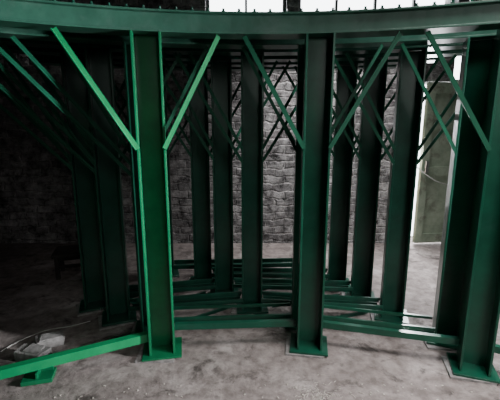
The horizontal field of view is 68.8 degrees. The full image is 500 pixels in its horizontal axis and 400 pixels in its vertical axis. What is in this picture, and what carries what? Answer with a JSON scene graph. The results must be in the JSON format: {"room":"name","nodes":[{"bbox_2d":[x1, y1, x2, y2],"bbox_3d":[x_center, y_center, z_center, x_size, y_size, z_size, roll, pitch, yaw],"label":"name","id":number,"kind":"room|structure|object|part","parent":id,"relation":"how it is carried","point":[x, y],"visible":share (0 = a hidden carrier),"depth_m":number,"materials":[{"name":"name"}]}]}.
{"room":"industrial hall","nodes":[
{"label":"industrial hall","id":0,"kind":"room"},
{"bbox_2d":[0,0,482,242],"bbox_3d":[-0.050,-1.247,4.874,7.700,3.700,0.350,0,12,0],"label":"wall","id":1,"kind":"structure","parent":0,"point":[37,204],"depth_m":4.86,"materials":[{"name":"brick"}]},
{"bbox_2d":[206,0,285,11],"bbox_3d":[-0.050,-2.544,4.580,1.000,0.640,0.050,0,12,0],"label":"window","id":2,"kind":"structure","parent":1,"relation":"in","point":[207,1],"depth_m":4.58,"materials":[{"name":"grey paint"}]},
{"bbox_2d":[299,0,451,10],"bbox_3d":[1.575,-2.544,4.580,1.950,0.640,0.050,0,12,0],"label":"window","id":3,"kind":"structure","parent":1,"relation":"in","point":[336,1],"depth_m":4.58,"materials":[{"name":"grey paint"}]},
{"bbox_2d":[417,167,446,184],"bbox_3d":[2.299,-0.374,4.698,0.601,0.389,0.107,3,12,12],"label":"hanging wire","id":4,"kind":"object","parent":1,"relation":"hanging from","point":[417,167],"visible":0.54,"depth_m":4.67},
{"bbox_2d":[412,82,458,242],"bbox_3d":[2.694,-0.456,4.824,0.905,2.110,0.110,-1,12,-6],"label":"door","id":5,"kind":"structure","parent":1,"relation":"in","point":[431,194],"depth_m":4.81,"materials":[{"name":"paint"}]},
{"bbox_3d":[2.296,-0.432,4.755,0.040,0.150,0.050,-1,12,-6],"label":"handle","id":6,"kind":"part","parent":5,"relation":"part of","materials":[{"name":"silver metal"}]},
{"bbox_2d":[0,236,499,399],"bbox_3d":[-0.050,1.427,1.515,7.700,0.200,8.000,0,12,0],"label":"floor","id":7,"kind":"structure","parent":0,"point":[225,363],"depth_m":2.63,"materials":[{"name":"concrete"}]},
{"bbox_2d":[14,343,51,361],"bbox_3d":[-1.521,1.071,2.555,0.229,0.083,0.119,2,12,11],"label":"concrete block","id":8,"kind":"object","parent":7,"relation":"on","point":[26,351],"visible":0.84,"depth_m":2.52,"materials":[{"name":"grey concrete"}]},
{"bbox_2d":[20,366,56,386],"bbox_3d":[-1.360,1.114,2.349,0.180,0.080,0.120,-3,12,-14],"label":"bracket","id":9,"kind":"object","parent":7,"relation":"on","point":[46,375],"visible":0.65,"depth_m":2.32,"materials":[{"name":"green metal"}]},
{"bbox_2d":[0,321,90,351],"bbox_3d":[-1.596,1.044,2.869,0.633,0.007,0.098,-10,15,-41],"label":"cable","id":10,"kind":"object","parent":7,"relation":"on","point":[87,321],"visible":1,"depth_m":2.88,"materials":[{"name":"grey"}]},
{"bbox_2d":[35,330,64,347],"bbox_3d":[-1.494,1.042,2.726,0.202,0.071,0.130,-6,13,-28],"label":"concrete block","id":11,"kind":"object","parent":7,"relation":"on","point":[56,338],"visible":0.91,"depth_m":2.70,"materials":[{"name":"grey concrete"}]},
{"bbox_2d":[0,53,125,316],"bbox_3d":[-1.516,-0.078,3.032,1.458,2.144,0.286,-4,12,-19],"label":"steel post","id":12,"kind":"object","parent":7,"relation":"on","point":[83,178],"visible":0.71,"depth_m":3.07,"materials":[{"name":"green metal"}]},
{"bbox_3d":[-1.411,0.958,3.277,0.265,0.015,0.230,-6,13,-29],"label":"packing plate","id":13,"kind":"part","parent":12,"relation":"part of","materials":[{"name":"metal"}]},
{"bbox_3d":[-1.390,0.938,3.303,0.270,0.015,0.240,-4,12,-21],"label":"plate","id":14,"kind":"part","parent":12,"relation":"part of","materials":[{"name":"green paint"}]},
{"bbox_2d":[104,284,215,296],"bbox_3d":[-0.802,0.824,3.321,0.986,0.022,0.018,-2,12,-12],"label":"rail","id":15,"kind":"object","parent":12,"relation":"attached to","point":[213,285],"visible":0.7,"depth_m":3.36,"materials":[{"name":"green metal"}]},
{"bbox_2d":[130,287,214,296],"bbox_3d":[-0.812,0.853,3.377,0.986,0.022,0.018,-2,12,-12],"label":"rail","id":16,"kind":"object","parent":12,"relation":"attached to","point":[213,287],"visible":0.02,"depth_m":3.42,"materials":[{"name":"green metal"}]},
{"bbox_2d":[0,45,461,61],"bbox_3d":[-0.282,-1.201,2.868,4.038,0.120,0.617,-1,12,-5],"label":"curved rail","id":17,"kind":"object","parent":12,"relation":"on","point":[15,49],"visible":0.22,"depth_m":2.98,"materials":[{"name":"green metal"}]},
{"bbox_2d":[51,244,80,279],"bbox_3d":[-1.930,0.673,4.015,0.380,0.280,0.320,-4,12,-17],"label":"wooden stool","id":18,"kind":"object","parent":7,"relation":"on","point":[60,254],"visible":0.6,"depth_m":3.88,"materials":[{"name":"brown wood"}]},
{"bbox_3d":[-2.038,0.724,3.863,0.040,0.240,0.040,-4,12,-17],"label":"leg","id":19,"kind":"part","parent":18,"relation":"part of","materials":[{"name":"brown wood"}]},
{"bbox_3d":[-2.109,0.679,4.088,0.040,0.240,0.040,-4,12,-17],"label":"leg","id":20,"kind":"part","parent":18,"relation":"part of","materials":[{"name":"brown wood"}]},
{"bbox_3d":[-1.930,0.555,3.991,0.380,0.040,0.320,-4,12,-17],"label":"seat","id":21,"kind":"part","parent":18,"relation":"part of","materials":[{"name":"brown wood"}]},
{"bbox_2d":[0,42,181,330],"bbox_3d":[-1.236,-0.034,2.816,1.459,2.144,0.267,-4,12,-19],"label":"steel post","id":22,"kind":"object","parent":7,"relation":"on","point":[99,64],"visible":0.84,"depth_m":2.83,"materials":[{"name":"green metal"}]},
{"bbox_3d":[-1.126,1.002,3.061,0.265,0.015,0.230,-5,13,-25],"label":"packing plate","id":23,"kind":"part","parent":22,"relation":"part of","materials":[{"name":"grey concrete"}]},
{"bbox_3d":[-1.103,0.982,3.085,0.270,0.015,0.240,-4,12,-19],"label":"plate","id":24,"kind":"part","parent":22,"relation":"part of","materials":[{"name":"green paint"}]},
{"bbox_2d":[128,298,242,309],"bbox_3d":[-0.531,0.875,3.070,0.952,0.022,0.018,-2,12,-9],"label":"rail","id":25,"kind":"object","parent":22,"relation":"attached to","point":[240,299],"visible":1,"depth_m":3.08,"materials":[{"name":"green metal"}]},
{"bbox_2d":[130,302,241,310],"bbox_3d":[-0.538,0.904,3.127,0.952,0.022,0.018,-2,12,-9],"label":"rail","id":26,"kind":"object","parent":22,"relation":"attached to","point":[231,302],"visible":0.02,"depth_m":3.16,"materials":[{"name":"green metal"}]},
{"bbox_2d":[0,35,208,334],"bbox_3d":[-0.961,0.000,2.649,1.350,2.144,0.267,-3,12,-14],"label":"steel post","id":27,"kind":"object","parent":7,"relation":"on","point":[141,325],"visible":0.44,"depth_m":2.52,"materials":[{"name":"green metal"}]},
{"bbox_3d":[-0.802,1.035,2.901,0.265,0.015,0.230,-1,12,-6],"label":"packing plate","id":28,"kind":"part","parent":27,"relation":"part of","materials":[{"name":"grey concrete"}]},
{"bbox_3d":[-0.772,1.016,2.916,0.270,0.015,0.240,-3,12,-13],"label":"plate","id":29,"kind":"part","parent":27,"relation":"part of","materials":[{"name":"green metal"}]},
{"bbox_2d":[174,303,289,309],"bbox_3d":[-0.176,0.870,2.990,1.022,0.022,0.018,-1,12,-4],"label":"rail","id":30,"kind":"object","parent":27,"relation":"attached to","point":[259,304],"visible":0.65,"depth_m":2.98,"materials":[{"name":"green metal"}]},
{"bbox_2d":[174,313,291,320],"bbox_3d":[-0.168,0.924,2.879,1.022,0.022,0.018,-1,12,-4],"label":"rail","id":31,"kind":"object","parent":27,"relation":"attached to","point":[280,314],"visible":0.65,"depth_m":2.87,"materials":[{"name":"green metal"}]},
{"bbox_2d":[174,317,291,322],"bbox_3d":[-0.172,0.963,2.938,1.022,0.022,0.018,-1,12,-4],"label":"rail","id":32,"kind":"object","parent":27,"relation":"attached to","point":[270,317],"visible":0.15,"depth_m":2.94,"materials":[{"name":"green metal"}]},
{"bbox_2d":[0,27,497,48],"bbox_3d":[0.253,-1.109,2.354,3.666,0.144,0.588,0,12,2],"label":"curved rail","id":33,"kind":"object","parent":27,"relation":"on","point":[5,32],"visible":0.24,"depth_m":2.44,"materials":[{"name":"green metal"}]},
{"bbox_2d":[50,27,220,362],"bbox_3d":[-0.657,0.048,2.411,0.944,2.144,0.272,-2,12,-11],"label":"steel post","id":34,"kind":"object","parent":7,"relation":"on","point":[151,144],"visible":0.91,"depth_m":2.39,"materials":[{"name":"green metal"}]},
{"bbox_2d":[0,331,147,379],"bbox_3d":[-1.191,1.008,2.343,1.051,0.060,0.048,-6,13,-26],"label":"rail","id":35,"kind":"object","parent":34,"relation":"attached to","point":[34,364],"visible":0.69,"depth_m":2.34,"materials":[{"name":"green metal"}]},
{"bbox_3d":[-0.662,1.092,2.623,0.265,0.015,0.230,0,12,-1],"label":"packing plate","id":36,"kind":"part","parent":34,"relation":"part of","materials":[{"name":"grey concrete"}]},
{"bbox_3d":[-0.629,1.074,2.635,0.270,0.015,0.240,-2,12,-10],"label":"plate","id":37,"kind":"part","parent":34,"relation":"part of","materials":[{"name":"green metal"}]},
{"bbox_2d":[115,68,210,278],"bbox_3d":[-0.914,-0.227,3.765,1.180,2.144,0.287,-2,12,-11],"label":"steel post","id":38,"kind":"object","parent":7,"relation":"on","point":[175,273],"visible":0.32,"depth_m":3.71,"materials":[{"name":"green metal"}]},
{"bbox_3d":[-0.917,0.798,3.988,0.270,0.015,0.240,-3,12,-15],"label":"plate","id":39,"kind":"part","parent":38,"relation":"part of","materials":[{"name":"green paint"}]},
{"bbox_2d":[32,54,396,70],"bbox_3d":[-0.273,-1.329,3.496,3.378,0.120,0.441,-1,12,-4],"label":"curved rail","id":40,"kind":"object","parent":38,"relation":"on","point":[42,59],"visible":0.21,"depth_m":3.43,"materials":[{"name":"green metal"}]},
{"bbox_2d":[174,258,291,261],"bbox_3d":[-0.150,0.661,4.020,1.356,0.022,0.018,-1,12,-3],"label":"rail","id":41,"kind":"object","parent":38,"relation":"attached to","point":[264,259],"visible":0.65,"depth_m":4.03,"materials":[{"name":"green metal"}]},
{"bbox_2d":[174,265,291,268],"bbox_3d":[-0.148,0.730,3.983,1.356,0.022,0.018,-1,12,-3],"label":"rail","id":42,"kind":"object","parent":38,"relation":"attached to","point":[286,265],"visible":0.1,"depth_m":3.97,"materials":[{"name":"green metal"}]},
{"bbox_2d":[175,260,291,263],"bbox_3d":[-0.153,0.690,4.077,1.356,0.022,0.018,-1,12,-3],"label":"rail","id":43,"kind":"object","parent":38,"relation":"attached to","point":[279,260],"visible":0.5,"depth_m":4.07,"materials":[{"name":"green metal"}]},
{"bbox_2d":[164,64,240,283],"bbox_3d":[-0.483,-0.188,3.570,1.180,2.144,0.270,-1,12,-7],"label":"steel post","id":44,"kind":"object","parent":7,"relation":"on","point":[199,157],"visible":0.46,"depth_m":3.58,"materials":[{"name":"green metal"}]},
{"bbox_2d":[213,272,325,273],"bbox_3d":[0.204,0.780,3.884,1.191,0.022,0.018,0,12,1],"label":"rail","id":45,"kind":"object","parent":44,"relation":"attached to","point":[213,272],"visible":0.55,"depth_m":3.88,"materials":[{"name":"green metal"}]},
{"bbox_2d":[213,270,326,272],"bbox_3d":[0.203,0.741,3.825,1.191,0.022,0.018,0,12,1],"label":"rail","id":46,"kind":"object","parent":44,"relation":"attached to","point":[213,270],"visible":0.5,"depth_m":3.81,"materials":[{"name":"green metal"}]},
{"bbox_2d":[197,308,228,315],"bbox_3d":[-0.377,0.983,3.135,0.485,0.024,0.019,-8,14,-35],"label":"rail","id":47,"kind":"object","parent":7,"relation":"on","point":[218,309],"visible":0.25,"depth_m":3.16,"materials":[{"name":"green metal"}]},
{"bbox_2d":[163,59,290,292],"bbox_3d":[-0.247,-0.136,3.319,1.180,2.144,0.279,-1,12,-4],"label":"steel post","id":48,"kind":"object","parent":7,"relation":"on","point":[222,157],"visible":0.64,"depth_m":3.29,"materials":[{"name":"green metal"}]},
{"bbox_2d":[129,283,213,291],"bbox_3d":[-0.843,0.853,3.527,0.986,0.022,0.018,-2,12,-12],"label":"rail","id":49,"kind":"object","parent":48,"relation":"attached to","point":[204,283],"visible":0.2,"depth_m":3.57,"materials":[{"name":"green metal"}]},
{"bbox_2d":[129,281,213,289],"bbox_3d":[-0.833,0.814,3.469,0.986,0.022,0.018,-2,12,-12],"label":"rail","id":50,"kind":"object","parent":48,"relation":"attached to","point":[208,281],"visible":0.15,"depth_m":3.51,"materials":[{"name":"green metal"}]},
{"bbox_2d":[129,278,214,287],"bbox_3d":[-0.823,0.784,3.413,0.986,0.022,0.018,-2,12,-12],"label":"rail","id":51,"kind":"object","parent":48,"relation":"attached to","point":[209,279],"visible":0.35,"depth_m":3.46,"materials":[{"name":"green metal"}]},
{"bbox_3d":[-0.247,0.890,3.536,0.270,0.015,0.240,-2,12,-8],"label":"plate","id":52,"kind":"part","parent":48,"relation":"part of","materials":[{"name":"green paint"}]},
{"bbox_2d":[235,282,347,286],"bbox_3d":[0.405,0.838,3.603,1.111,0.022,0.018,1,12,4],"label":"rail","id":53,"kind":"object","parent":48,"relation":"attached to","point":[235,282],"visible":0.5,"depth_m":3.60,"materials":[{"name":"green metal"}]},
{"bbox_2d":[234,280,349,284],"bbox_3d":[0.402,0.798,3.544,1.111,0.022,0.018,1,12,4],"label":"rail","id":54,"kind":"object","parent":48,"relation":"attached to","point":[234,280],"visible":0.45,"depth_m":3.54,"materials":[{"name":"green metal"}]},
{"bbox_2d":[234,287,350,291],"bbox_3d":[0.395,0.838,3.450,1.111,0.022,0.018,1,12,4],"label":"rail","id":55,"kind":"object","parent":48,"relation":"attached to","point":[234,287],"visible":0.2,"depth_m":3.44,"materials":[{"name":"green metal"}]},
{"bbox_2d":[173,52,296,314],"bbox_3d":[0.017,-0.079,3.036,1.180,2.144,0.270,0,12,-1],"label":"steel post","id":56,"kind":"object","parent":7,"relation":"on","point":[251,145],"visible":0.79,"depth_m":3.00,"materials":[{"name":"green metal"}]},
{"bbox_2d":[132,296,239,305],"bbox_3d":[-0.561,0.904,3.278,0.952,0.022,0.018,-2,12,-9],"label":"rail","id":57,"kind":"object","parent":56,"relation":"attached to","point":[232,297],"visible":0.5,"depth_m":3.29,"materials":[{"name":"green metal"}]},
{"bbox_2d":[131,294,240,303],"bbox_3d":[-0.554,0.865,3.220,0.952,0.022,0.018,-2,12,-9],"label":"rail","id":58,"kind":"object","parent":56,"relation":"attached to","point":[238,294],"visible":0.4,"depth_m":3.23,"materials":[{"name":"green metal"}]},
{"bbox_2d":[130,291,241,301],"bbox_3d":[-0.546,0.835,3.163,0.952,0.022,0.018,-2,12,-9],"label":"rail","id":59,"kind":"object","parent":56,"relation":"attached to","point":[235,292],"visible":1,"depth_m":3.17,"materials":[{"name":"green metal"}]},
{"bbox_2d":[0,38,462,55],"bbox_3d":[-0.056,-1.146,2.599,3.800,0.120,0.592,0,12,-2],"label":"curved rail","id":60,"kind":"object","parent":56,"relation":"on","point":[8,41],"visible":0.29,"depth_m":2.70,"materials":[{"name":"green metal"}]},
{"bbox_3d":[-0.018,0.965,3.246,0.265,0.015,0.230,2,12,8],"label":"packing plate","id":61,"kind":"part","parent":56,"relation":"part of","materials":[{"name":"metal"}]},
{"bbox_3d":[0.017,0.948,3.254,0.270,0.015,0.240,-1,12,-4],"label":"plate","id":62,"kind":"part","parent":56,"relation":"part of","materials":[{"name":"green paint"}]},
{"bbox_2d":[263,296,376,304],"bbox_3d":[0.623,0.901,3.291,1.010,0.022,0.018,1,12,7],"label":"rail","id":63,"kind":"object","parent":56,"relation":"attached to","point":[268,297],"visible":0.5,"depth_m":3.26,"materials":[{"name":"green metal"}]},
{"bbox_2d":[263,294,378,301],"bbox_3d":[0.616,0.862,3.232,1.010,0.022,0.018,1,12,7],"label":"rail","id":64,"kind":"object","parent":56,"relation":"attached to","point":[263,294],"visible":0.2,"depth_m":3.21,"materials":[{"name":"green metal"}]},
{"bbox_2d":[262,291,380,300],"bbox_3d":[0.610,0.833,3.176,1.010,0.022,0.018,1,12,7],"label":"rail","id":65,"kind":"object","parent":56,"relation":"attached to","point":[263,292],"visible":0.7,"depth_m":3.15,"materials":[{"name":"green metal"}]},
{"bbox_2d":[54,374,472,399],"bbox_3d":[0.113,1.189,2.173,2.593,0.004,0.450,0,12,0],"label":"debris","id":66,"kind":"object","parent":7,"relation":"on","point":[318,396],"visible":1,"depth_m":2.22,"materials":[{"name":"grey stone"}]},
{"bbox_2d":[241,43,383,331],"bbox_3d":[0.427,-0.026,2.778,0.960,2.144,0.277,1,12,5],"label":"steel post","id":67,"kind":"object","parent":7,"relation":"on","point":[300,55],"visible":0.42,"depth_m":2.68,"materials":[{"name":"green metal"}]},
{"bbox_3d":[0.392,1.016,2.993,0.265,0.015,0.230,3,12,16],"label":"packing plate","id":68,"kind":"part","parent":67,"relation":"part of","materials":[{"name":"grey concrete"}]},
{"bbox_3d":[0.427,1.000,2.995,0.270,0.015,0.240,2,12,8],"label":"plate","id":69,"kind":"part","parent":67,"relation":"part of","materials":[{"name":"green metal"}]},
{"bbox_2d":[261,298,382,308],"bbox_3d":[0.598,0.872,3.082,1.010,0.022,0.018,1,12,7],"label":"rail","id":70,"kind":"object","parent":67,"relation":"attached to","point":[262,299],"visible":0.7,"depth_m":3.06,"materials":[{"name":"green metal"}]},
{"bbox_2d":[324,305,432,318],"bbox_3d":[0.967,0.887,2.910,0.898,0.022,0.018,3,12,12],"label":"rail","id":71,"kind":"object","parent":67,"relation":"attached to","point":[325,306],"visible":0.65,"depth_m":2.89,"materials":[{"name":"green metal"}]},
{"bbox_2d":[265,68,362,267],"bbox_3d":[0.617,-0.243,3.842,1.180,2.144,0.260,1,12,6],"label":"steel post","id":72,"kind":"object","parent":7,"relation":"on","point":[361,70],"visible":0.02,"depth_m":3.62,"materials":[{"name":"green metal"}]},
{"bbox_2d":[173,263,291,267],"bbox_3d":[-0.146,0.700,3.926,1.356,0.022,0.018,-1,12,-3],"label":"rail","id":73,"kind":"object","parent":72,"relation":"attached to","point":[264,264],"visible":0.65,"depth_m":3.93,"materials":[{"name":"green metal"}]},
{"bbox_2d":[176,262,291,264],"bbox_3d":[-0.155,0.729,4.136,1.356,0.022,0.018,-1,12,-3],"label":"rail","id":74,"kind":"object","parent":72,"relation":"attached to","point":[273,262],"visible":0.3,"depth_m":4.13,"materials":[{"name":"green metal"}]},
{"bbox_2d":[242,31,401,358],"bbox_3d":[0.432,0.035,2.478,0.944,2.144,0.264,1,12,5],"label":"steel post","id":75,"kind":"object","parent":7,"relation":"on","point":[308,341],"visible":1,"depth_m":2.45,"materials":[{"name":"green metal"}]},
{"bbox_2d":[175,319,296,329],"bbox_3d":[-0.100,0.905,2.660,0.883,0.045,0.036,-1,12,-3],"label":"rail","id":76,"kind":"object","parent":75,"relation":"attached to","point":[261,323],"visible":1,"depth_m":2.65,"materials":[{"name":"green metal"}]},
{"bbox_2d":[0,0,499,38],"bbox_3d":[0.036,-0.982,1.729,5.364,0.144,1.341,0,12,0],"label":"curved rail","id":77,"kind":"object","parent":75,"relation":"on","point":[453,17],"visible":0.96,"depth_m":2.14,"materials":[{"name":"green metal"}]},
{"bbox_3d":[0.398,1.079,2.683,0.265,0.015,0.230,2,12,8],"label":"packing plate","id":78,"kind":"part","parent":75,"relation":"part of","materials":[{"name":"green metal"}]},
{"bbox_3d":[0.433,1.063,2.690,0.270,0.015,0.240,2,12,9],"label":"plate","id":79,"kind":"part","parent":75,"relation":"part of","materials":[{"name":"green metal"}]},
{"bbox_2d":[323,320,459,344],"bbox_3d":[0.965,0.926,2.559,0.902,0.045,0.036,3,12,14],"label":"rail","id":80,"kind":"object","parent":75,"relation":"attached to","point":[398,333],"visible":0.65,"depth_m":2.54,"materials":[{"name":"green metal"}]},
{"bbox_2d":[282,63,396,286],"bbox_3d":[0.886,-0.181,3.540,1.180,2.144,0.279,2,12,9],"label":"steel post","id":81,"kind":"object","parent":7,"relation":"on","point":[342,152],"visible":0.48,"depth_m":3.56,"materials":[{"name":"green metal"}]},
{"bbox_2d":[211,273,328,276],"bbox_3d":[0.200,0.752,3.674,1.191,0.022,0.018,0,12,1],"label":"rail","id":82,"kind":"object","parent":81,"relation":"attached to","point":[212,274],"visible":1,"depth_m":3.67,"materials":[{"name":"green metal"}]},
{"bbox_2d":[212,267,327,270],"bbox_3d":[0.202,0.712,3.768,1.191,0.022,0.018,0,12,1],"label":"rail","id":83,"kind":"object","parent":81,"relation":"attached to","point":[213,268],"visible":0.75,"depth_m":3.76,"materials":[{"name":"green metal"}]},
{"bbox_2d":[212,276,327,277],"bbox_3d":[0.201,0.781,3.731,1.191,0.022,0.018,0,12,1],"label":"rail","id":84,"kind":"object","parent":81,"relation":"attached to","point":[212,276],"visible":0.25,"depth_m":3.72,"materials":[{"name":"green metal"}]},
{"bbox_2d":[113,57,436,66],"bbox_3d":[0.078,-1.280,3.256,3.120,0.120,0.417,0,12,0],"label":"curved rail","id":85,"kind":"object","parent":81,"relation":"on","point":[429,60],"visible":0.16,"depth_m":3.31,"materials":[{"name":"green metal"}]},
{"bbox_2d":[336,312,366,317],"bbox_3d":[0.815,0.988,3.109,0.439,0.024,0.019,-4,12,-19],"label":"rail","id":86,"kind":"object","parent":7,"relation":"on","point":[353,313],"visible":0.4,"depth_m":3.13,"materials":[{"name":"green metal"}]},
{"bbox_2d":[332,54,456,296],"bbox_3d":[1.039,-0.118,3.229,1.180,2.144,0.266,2,12,12],"label":"steel post","id":87,"kind":"object","parent":7,"relation":"on","point":[369,151],"visible":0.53,"depth_m":3.23,"materials":[{"name":"green metal"}]},
{"bbox_2d":[234,277,350,283],"bbox_3d":[0.398,0.769,3.487,1.111,0.022,0.018,1,12,4],"label":"rail","id":88,"kind":"object","parent":87,"relation":"attached to","point":[235,278],"visible":0.65,"depth_m":3.48,"materials":[{"name":"green metal"}]},
{"bbox_2d":[233,284,352,289],"bbox_3d":[0.391,0.809,3.393,1.111,0.022,0.018,1,12,4],"label":"rail","id":89,"kind":"object","parent":87,"relation":"attached to","point":[234,285],"visible":0.7,"depth_m":3.39,"materials":[{"name":"green metal"}]},
{"bbox_3d":[1.041,0.908,3.449,0.270,0.015,0.240,2,12,11],"label":"plate","id":90,"kind":"part","parent":87,"relation":"part of","materials":[{"name":"green paint"}]},
{"bbox_2d":[335,47,456,323],"bbox_3d":[1.196,-0.050,2.892,1.180,2.144,0.264,3,12,15],"label":"steel post","id":91,"kind":"object","parent":7,"relation":"on","point":[405,147],"visible":0.77,"depth_m":2.86,"materials":[{"name":"green metal"}]},
{"bbox_2d":[262,302,380,309],"bbox_3d":[0.604,0.901,3.139,1.010,0.022,0.018,1,12,7],"label":"rail","id":92,"kind":"object","parent":91,"relation":"attached to","point":[262,302],"visible":0.02,"depth_m":3.09,"materials":[{"name":"green metal"}]},
{"bbox_3d":[1.163,0.994,3.103,0.265,0.015,0.230,2,12,11],"label":"packing plate","id":93,"kind":"part","parent":91,"relation":"part of","materials":[{"name":"grey concrete"}]},
{"bbox_3d":[1.198,0.977,3.108,0.270,0.015,0.240,3,12,17],"label":"plate","id":94,"kind":"part","parent":91,"relation":"part of","materials":[{"name":"green paint"}]},
{"bbox_2d":[400,37,495,351],"bbox_3d":[1.473,0.023,2.536,0.960,2.144,0.288,4,12,20],"label":"steel post","id":95,"kind":"object","parent":7,"relation":"on","point":[477,56],"visible":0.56,"depth_m":2.54,"materials":[{"name":"green metal"}]},
{"bbox_2d":[323,319,433,332],"bbox_3d":[0.951,0.979,2.859,0.898,0.022,0.018,3,12,12],"label":"rail","id":96,"kind":"object","parent":95,"relation":"attached to","point":[409,329],"visible":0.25,"depth_m":2.82,"materials":[{"name":"green metal"}]},
{"bbox_2d":[323,315,434,330],"bbox_3d":[0.940,0.939,2.802,0.898,0.022,0.018,3,12,12],"label":"rail","id":97,"kind":"object","parent":95,"relation":"attached to","point":[324,316],"visible":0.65,"depth_m":2.78,"materials":[{"name":"green metal"}]},
{"bbox_3d":[1.445,1.065,2.755,0.265,0.015,0.230,2,12,8],"label":"packing plate","id":98,"kind":"part","parent":95,"relation":"part of","materials":[{"name":"grey concrete"}]},
{"bbox_3d":[1.480,1.048,2.762,0.270,0.015,0.240,5,12,23],"label":"plate","id":99,"kind":"part","parent":95,"relation":"part of","materials":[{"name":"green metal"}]},
{"bbox_2d":[425,28,499,385],"bbox_3d":[1.478,0.088,2.214,0.944,2.144,0.282,5,12,22],"label":"steel post","id":100,"kind":"object","parent":7,"relation":"on","point":[472,361],"visible":1,"depth_m":2.29,"materials":[{"name":"green metal"}]},
{"bbox_3d":[1.448,1.131,2.430,0.265,0.015,0.230,3,12,14],"label":"packing plate","id":101,"kind":"part","parent":100,"relation":"part of","materials":[{"name":"grey concrete"}]},
{"bbox_3d":[1.483,1.115,2.434,0.270,0.015,0.240,4,12,18],"label":"plate","id":102,"kind":"part","parent":100,"relation":"part of","materials":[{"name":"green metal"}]},
{"bbox_2d":[494,344,499,353],"bbox_3d":[1.952,1.007,2.162,0.877,0.045,0.036,7,13,30],"label":"rail","id":103,"kind":"object","parent":100,"relation":"attached to","point":[497,347],"visible":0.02,"depth_m":2.35,"materials":[{"name":"green metal"}]}
]}

